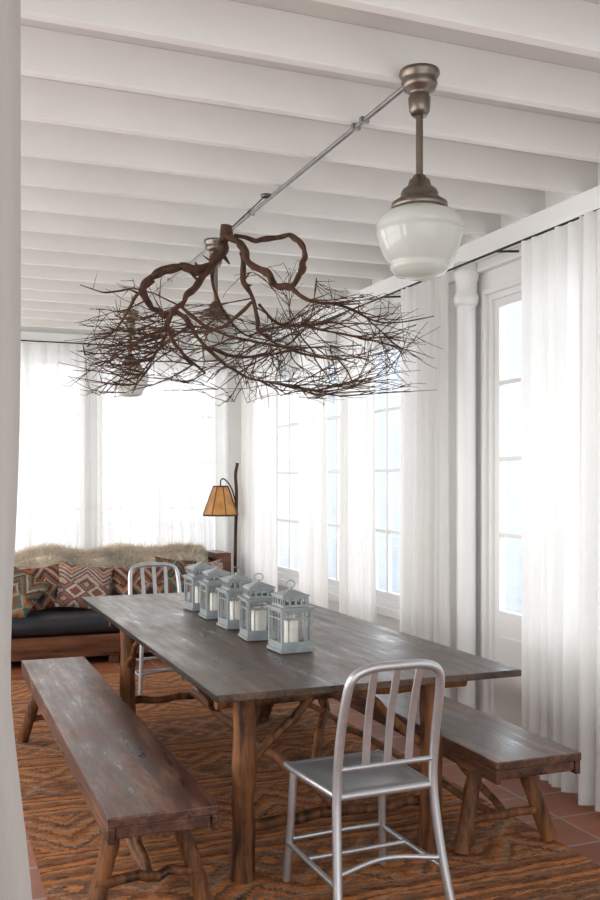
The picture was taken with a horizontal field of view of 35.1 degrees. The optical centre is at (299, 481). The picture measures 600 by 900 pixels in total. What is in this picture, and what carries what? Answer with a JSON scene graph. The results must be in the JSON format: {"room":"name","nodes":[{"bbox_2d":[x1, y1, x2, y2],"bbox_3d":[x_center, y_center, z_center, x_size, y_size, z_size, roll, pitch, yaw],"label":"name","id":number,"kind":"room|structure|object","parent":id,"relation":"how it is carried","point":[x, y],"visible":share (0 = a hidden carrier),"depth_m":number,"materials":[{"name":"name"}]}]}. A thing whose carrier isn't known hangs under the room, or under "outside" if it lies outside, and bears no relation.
{"room":"dining room","nodes":[
{"label":"dining room","id":0,"kind":"room"},
{"bbox_2d":[0,0,31,899],"bbox_3d":[-0.760,0.060,1.633,0.667,2.910,0.120,0,0,-22],"label":"curtain","id":1,"kind":"object","parent":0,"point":[15,882],"visible":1,"depth_m":1.69,"materials":[{"name":"grey fabric"}]},
{"bbox_2d":[21,326,241,574],"bbox_3d":[-2.706,-0.035,9.211,4.550,3.140,0.120,0,0,-22],"label":"wall","id":2,"kind":"structure","parent":0,"point":[234,408],"depth_m":9.94,"materials":[{"name":"white paint"}]},
{"bbox_2d":[85,355,92,549],"bbox_3d":[-2.631,-0.205,9.211,1.210,2.120,0.135,0,0,-22],"label":"window","id":3,"kind":"structure","parent":2,"relation":"in","point":[88,398],"depth_m":9.39,"materials":[{"name":"paint"}]},
{"bbox_2d":[21,340,193,349],"bbox_3d":[-2.705,-1.340,9.046,4.230,0.014,0.187,0,0,-22],"label":"curtain rod","id":4,"kind":"object","parent":2,"relation":"attached to","point":[88,345],"visible":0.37,"depth_m":9.15,"materials":[{"name":"black metal"}]},
{"bbox_2d":[15,342,84,552],"bbox_3d":[-3.173,0.095,8.766,2.327,2.840,0.130,0,0,-22],"label":"curtain","id":5,"kind":"object","parent":4,"relation":"hanging from","point":[51,472],"visible":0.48,"depth_m":9.07,"materials":[{"name":"fabric"}]},
{"bbox_2d":[97,346,169,548],"bbox_3d":[-1.643,0.095,9.380,0.722,2.840,0.111,0,0,-22],"label":"curtain","id":6,"kind":"object","parent":4,"relation":"hanging from","point":[133,434],"visible":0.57,"depth_m":9.36,"materials":[{"name":"fabric"}]},
{"bbox_2d":[171,350,227,551],"bbox_3d":[-1.016,0.095,9.596,0.598,2.840,0.114,0,0,-22],"label":"curtain","id":7,"kind":"object","parent":4,"relation":"hanging from","point":[199,427],"visible":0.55,"depth_m":9.58,"materials":[{"name":"fabric"}]},
{"bbox_2d":[21,331,237,350],"bbox_3d":[-2.720,-1.405,9.098,4.440,0.080,0.080,0,0,-22],"label":"crown molding","id":8,"kind":"structure","parent":2,"relation":"attached to","point":[25,335],"depth_m":9.24,"materials":[{"name":"white wood"}]},
{"bbox_2d":[93,354,170,547],"bbox_3d":[-1.422,-0.205,9.690,1.390,2.120,0.135,0,0,-22],"label":"window","id":9,"kind":"structure","parent":2,"relation":"in","point":[95,369],"depth_m":9.43,"materials":[{"name":"paint"}]},
{"bbox_2d":[131,86,403,311],"bbox_3d":[-0.493,-1.433,5.645,0.035,0.022,4.940,0,0,-22],"label":"conduit","id":10,"kind":"object","parent":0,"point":[363,119],"visible":0.68,"depth_m":4.23,"materials":[{"name":"metal"}]},
{"bbox_2d":[112,310,148,397],"bbox_3d":[-1.431,-1.079,8.016,0.310,0.731,0.310,0,0,-22],"label":"pendant light","id":11,"kind":"object","parent":10,"relation":"hanging from","point":[139,392],"visible":0.41,"depth_m":7.94,"materials":[{"name":"white glass"}]},
{"bbox_2d":[190,237,240,362],"bbox_3d":[-0.504,-1.079,5.673,0.310,0.731,0.310,0,0,-22],"label":"pendant light","id":12,"kind":"object","parent":10,"relation":"hanging from","point":[210,243],"visible":0.47,"depth_m":5.60,"materials":[{"name":"white glass"}]},
{"bbox_2d":[58,193,441,405],"bbox_3d":[-0.245,-0.927,4.765,1.845,1.037,1.640,0,0,-22],"label":"chandelier","id":13,"kind":"object","parent":10,"relation":"hanging from","point":[226,232],"visible":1,"depth_m":4.68,"materials":[{"name":"brown plant"}]},
{"bbox_2d":[11,653,599,899],"bbox_3d":[-0.727,1.585,4.240,4.770,0.100,10.820,0,0,-22],"label":"floor","id":14,"kind":"structure","parent":0,"point":[577,827],"depth_m":4.59,"materials":[{"name":"ceramic"}]},
{"bbox_2d":[11,550,230,662],"bbox_3d":[-1.761,1.105,8.509,2.450,0.860,1.040,0,0,-22],"label":"sofa","id":15,"kind":"object","parent":14,"relation":"on","point":[53,632],"visible":0.19,"depth_m":7.91,"materials":[{"name":"black fabric"}]},
{"bbox_2d":[12,566,51,617],"bbox_3d":[-2.405,0.935,7.975,0.561,0.495,0.300,0,0,15],"label":"throw pillow","id":16,"kind":"object","parent":15,"relation":"on","point":[27,589],"visible":0.73,"depth_m":7.92,"materials":[{"name":"multicoloured fabric"}]},
{"bbox_2d":[21,562,66,611],"bbox_3d":[-2.203,0.915,8.227,0.482,0.424,0.218,0,0,-26],"label":"throw pillow","id":17,"kind":"object","parent":15,"relation":"on","point":[50,574],"visible":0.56,"depth_m":8.18,"materials":[{"name":"multicoloured fabric"}]},
{"bbox_2d":[54,561,112,608],"bbox_3d":[-1.883,0.915,8.289,0.527,0.447,0.251,0,0,-20],"label":"throw pillow","id":18,"kind":"object","parent":15,"relation":"on","point":[76,582],"visible":0.91,"depth_m":8.22,"materials":[{"name":"multicoloured fabric"}]},
{"bbox_2d":[14,541,207,595],"bbox_3d":[-1.941,0.808,8.763,2.322,0.569,0.635,0,0,-22],"label":"fur throw","id":19,"kind":"object","parent":15,"relation":"on","point":[122,555],"visible":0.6,"depth_m":8.75,"materials":[{"name":"beige fur"}]},
{"bbox_2d":[111,567,163,595],"bbox_3d":[-1.441,0.925,8.528,0.521,0.315,0.199,0,0,-17],"label":"throw pillow","id":20,"kind":"object","parent":15,"relation":"on","point":[119,577],"visible":0.51,"depth_m":8.47,"materials":[{"name":"multicoloured fabric"}]},
{"bbox_2d":[155,556,195,592],"bbox_3d":[-1.139,0.895,8.691,0.449,0.430,0.201,0,0,-26],"label":"throw pillow","id":21,"kind":"object","parent":15,"relation":"on","point":[172,585],"visible":0.39,"depth_m":8.64,"materials":[{"name":"multicoloured fabric"}]},
{"bbox_2d":[184,559,222,591],"bbox_3d":[-0.855,0.905,8.653,0.398,0.390,0.220,0,0,-12],"label":"throw pillow","id":22,"kind":"object","parent":15,"relation":"on","point":[220,560],"visible":0.12,"depth_m":8.67,"materials":[{"name":"multicoloured fabric"}]},
{"bbox_2d":[203,463,238,584],"bbox_3d":[-0.751,0.673,9.222,0.386,1.722,0.347,0,0,7],"label":"floor lamp","id":23,"kind":"object","parent":14,"relation":"on","point":[220,503],"visible":0.79,"depth_m":9.15,"materials":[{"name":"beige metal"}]},
{"bbox_2d":[11,671,599,899],"bbox_3d":[-0.512,1.530,5.261,2.080,0.009,5.040,0,0,-22],"label":"rug","id":24,"kind":"object","parent":14,"relation":"on","point":[508,859],"visible":0.43,"depth_m":4.05,"materials":[{"name":"carpet"}]},
{"bbox_2d":[17,656,218,899],"bbox_3d":[-0.980,1.304,4.473,0.469,0.442,2.920,0,0,-22],"label":"bench","id":25,"kind":"object","parent":24,"relation":"on","point":[131,783],"visible":1,"depth_m":3.56,"materials":[{"name":"brown wood"}]},
{"bbox_2d":[128,562,197,694],"bbox_3d":[-1.022,1.068,6.982,0.483,0.913,0.539,0,0,-22],"label":"dining chair","id":26,"kind":"object","parent":24,"relation":"on","point":[140,673],"visible":0.34,"depth_m":7.14,"materials":[{"name":"metal"}]},
{"bbox_2d":[82,591,520,883],"bbox_3d":[-0.278,1.149,5.149,1.305,0.751,3.180,0,0,-22],"label":"dining table","id":27,"kind":"object","parent":24,"relation":"on","point":[227,670],"visible":0.78,"depth_m":4.04,"materials":[{"name":"brown wood"}]},
{"bbox_2d":[182,556,217,610],"bbox_3d":[-0.604,0.610,5.762,0.172,0.323,0.172,0,0,-27],"label":"lantern","id":28,"kind":"object","parent":27,"relation":"on","point":[193,604],"visible":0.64,"depth_m":5.72,"materials":[{"name":"metal"}]},
{"bbox_2d":[198,561,232,619],"bbox_3d":[-0.477,0.610,5.415,0.172,0.323,0.172,0,0,-20],"label":"lantern","id":29,"kind":"object","parent":27,"relation":"on","point":[207,612],"visible":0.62,"depth_m":5.36,"materials":[{"name":"metal"}]},
{"bbox_2d":[216,566,254,629],"bbox_3d":[-0.338,0.610,5.050,0.172,0.323,0.172,0,0,-24],"label":"lantern","id":30,"kind":"object","parent":27,"relation":"on","point":[231,619],"visible":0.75,"depth_m":5.01,"materials":[{"name":"metal"}]},
{"bbox_2d":[238,573,277,641],"bbox_3d":[-0.204,0.610,4.684,0.172,0.323,0.172,0,0,-18],"label":"lantern","id":31,"kind":"object","parent":27,"relation":"on","point":[258,630],"visible":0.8,"depth_m":4.63,"materials":[{"name":"metal"}]},
{"bbox_2d":[266,580,314,653],"bbox_3d":[-0.044,0.610,4.349,0.172,0.323,0.172,0,0,-25],"label":"lantern","id":32,"kind":"object","parent":27,"relation":"on","point":[289,640],"visible":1,"depth_m":4.31,"materials":[{"name":"metal"}]},
{"bbox_2d":[282,659,454,899],"bbox_3d":[0.235,1.068,3.484,0.483,0.913,0.539,0,0,-24],"label":"dining chair","id":33,"kind":"object","parent":24,"relation":"on","point":[341,777],"visible":1,"depth_m":3.36,"materials":[{"name":"metal"}]},
{"bbox_2d":[263,691,580,854],"bbox_3d":[0.414,1.303,5.068,0.495,0.440,2.880,0,0,-22],"label":"bench","id":34,"kind":"object","parent":24,"relation":"on","point":[493,749],"visible":0.49,"depth_m":3.98,"materials":[{"name":"brown wood"}]},
{"bbox_2d":[454,261,478,708],"bbox_3d":[1.011,0.100,5.772,0.152,2.870,0.152,0,0,-22],"label":"column","id":35,"kind":"structure","parent":14,"relation":"on","point":[466,298],"depth_m":5.72,"materials":[{"name":"paint"}]},
{"bbox_2d":[21,0,599,162],"bbox_3d":[-0.727,-1.645,4.240,4.770,0.080,10.820,0,0,-22],"label":"ceiling","id":36,"kind":"structure","parent":0,"point":[304,7],"depth_m":3.48,"materials":[{"name":"paint"}]},
{"bbox_2d":[274,163,599,713],"bbox_3d":[1.435,-0.035,5.096,0.120,3.140,10.820,0,0,-22],"label":"wall","id":37,"kind":"structure","parent":0,"point":[511,271],"depth_m":6.04,"materials":[{"name":"white paint"}]},
{"bbox_2d":[278,355,298,590],"bbox_3d":[-0.104,-0.085,8.907,0.135,2.120,1.080,0,0,-22],"label":"window","id":38,"kind":"structure","parent":37,"relation":"in","point":[287,573],"depth_m":8.90,"materials":[{"name":"paint"}]},
{"bbox_2d":[21,0,599,338],"bbox_3d":[-0.865,-1.525,4.561,4.550,0.160,9.117,0,0,-22],"label":"ceiling beams","id":39,"kind":"structure","parent":37,"relation":"attached to","point":[116,184],"depth_m":4.20,"materials":[{"name":"white wood"}]},
{"bbox_2d":[375,63,463,280],"bbox_3d":[0.420,-1.079,3.339,0.310,0.731,0.310,0,0,-22],"label":"pendant light","id":40,"kind":"object","parent":39,"relation":"hanging from","point":[419,237],"visible":1,"depth_m":3.26,"materials":[{"name":"white glass"}]},
{"bbox_2d":[327,341,339,601],"bbox_3d":[0.301,-0.085,7.885,0.135,2.120,0.880,0,0,-22],"label":"window","id":41,"kind":"structure","parent":37,"relation":"in","point":[333,584],"depth_m":7.88,"materials":[{"name":"paint"}]},
{"bbox_2d":[374,320,400,619],"bbox_3d":[0.743,-0.085,6.769,0.135,2.120,1.320,0,0,-22],"label":"window","id":42,"kind":"structure","parent":37,"relation":"in","point":[388,598],"depth_m":7.02,"materials":[{"name":"paint"}]},
{"bbox_2d":[237,185,599,353],"bbox_3d":[1.355,-1.355,5.000,0.100,0.180,10.700,0,0,-22],"label":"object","id":43,"kind":"structure","parent":37,"relation":"attached to","point":[573,207],"depth_m":5.51,"materials":[{"name":"white wood"}]},
{"bbox_2d":[246,208,599,352],"bbox_3d":[0.638,-1.288,6.598,0.158,0.029,6.600,0,0,-22],"label":"curtain rod","id":44,"kind":"object","parent":37,"relation":"attached to","point":[501,250],"visible":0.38,"depth_m":5.37,"materials":[{"name":"black metal"}]},
{"bbox_2d":[240,342,277,591],"bbox_3d":[-0.387,0.125,8.988,0.134,2.780,1.026,0,0,-22],"label":"curtain","id":45,"kind":"object","parent":44,"relation":"hanging from","point":[259,419],"visible":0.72,"depth_m":8.90,"materials":[{"name":"white fabric"}]},
{"bbox_2d":[299,325,327,608],"bbox_3d":[0.112,0.125,7.733,0.123,2.780,0.606,0,0,-22],"label":"curtain","id":46,"kind":"object","parent":44,"relation":"hanging from","point":[313,496],"visible":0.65,"depth_m":7.69,"materials":[{"name":"white fabric"}]},
{"bbox_2d":[339,303,375,623],"bbox_3d":[0.418,0.125,6.963,0.126,2.780,0.546,0,0,-22],"label":"curtain","id":47,"kind":"object","parent":44,"relation":"hanging from","point":[357,513],"visible":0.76,"depth_m":6.88,"materials":[{"name":"white fabric"}]},
{"bbox_2d":[400,274,450,698],"bbox_3d":[0.782,0.125,6.021,0.122,2.780,0.558,0,0,-22],"label":"curtain","id":48,"kind":"object","parent":44,"relation":"hanging from","point":[424,415],"visible":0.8,"depth_m":5.90,"materials":[{"name":"white fabric"}]},
{"bbox_2d":[521,221,579,792],"bbox_3d":[1.297,0.125,4.757,0.119,2.780,0.514,0,0,-22],"label":"curtain","id":49,"kind":"object","parent":44,"relation":"hanging from","point":[550,456],"visible":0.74,"depth_m":4.77,"materials":[{"name":"white fabric"}]},
{"bbox_2d":[578,209,599,811],"bbox_3d":[1.484,0.125,4.139,0.136,2.780,0.814,0,0,-22],"label":"curtain","id":50,"kind":"object","parent":44,"relation":"hanging from","point":[589,224],"visible":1,"depth_m":4.44,"materials":[{"name":"white fabric"}]},
{"bbox_2d":[481,278,521,727],"bbox_3d":[1.411,0.189,5.076,0.139,2.688,1.460,0,0,-22],"label":"door","id":51,"kind":"structure","parent":37,"relation":"in","point":[504,626],"depth_m":5.66,"materials":[{"name":"paint"}]},
{"label":"outside","id":52,"kind":"structure","parent":0,"visible":0},
{"bbox_2d":[170,519,399,593],"bbox_3d":[2.808,1.795,6.489,70.000,0.280,70.000,0,0,-22],"label":"ground","id":53,"kind":"structure","parent":52,"point":[284,526],"depth_m":25.13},
{"bbox_2d":[328,303,521,613],"bbox_3d":[3.813,-0.215,12.265,3.080,4.100,11.000,0,0,-22],"label":"window glass","id":54,"kind":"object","parent":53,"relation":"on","point":[513,546],"visible":0.02,"depth_m":14.17,"materials":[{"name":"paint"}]}
]}

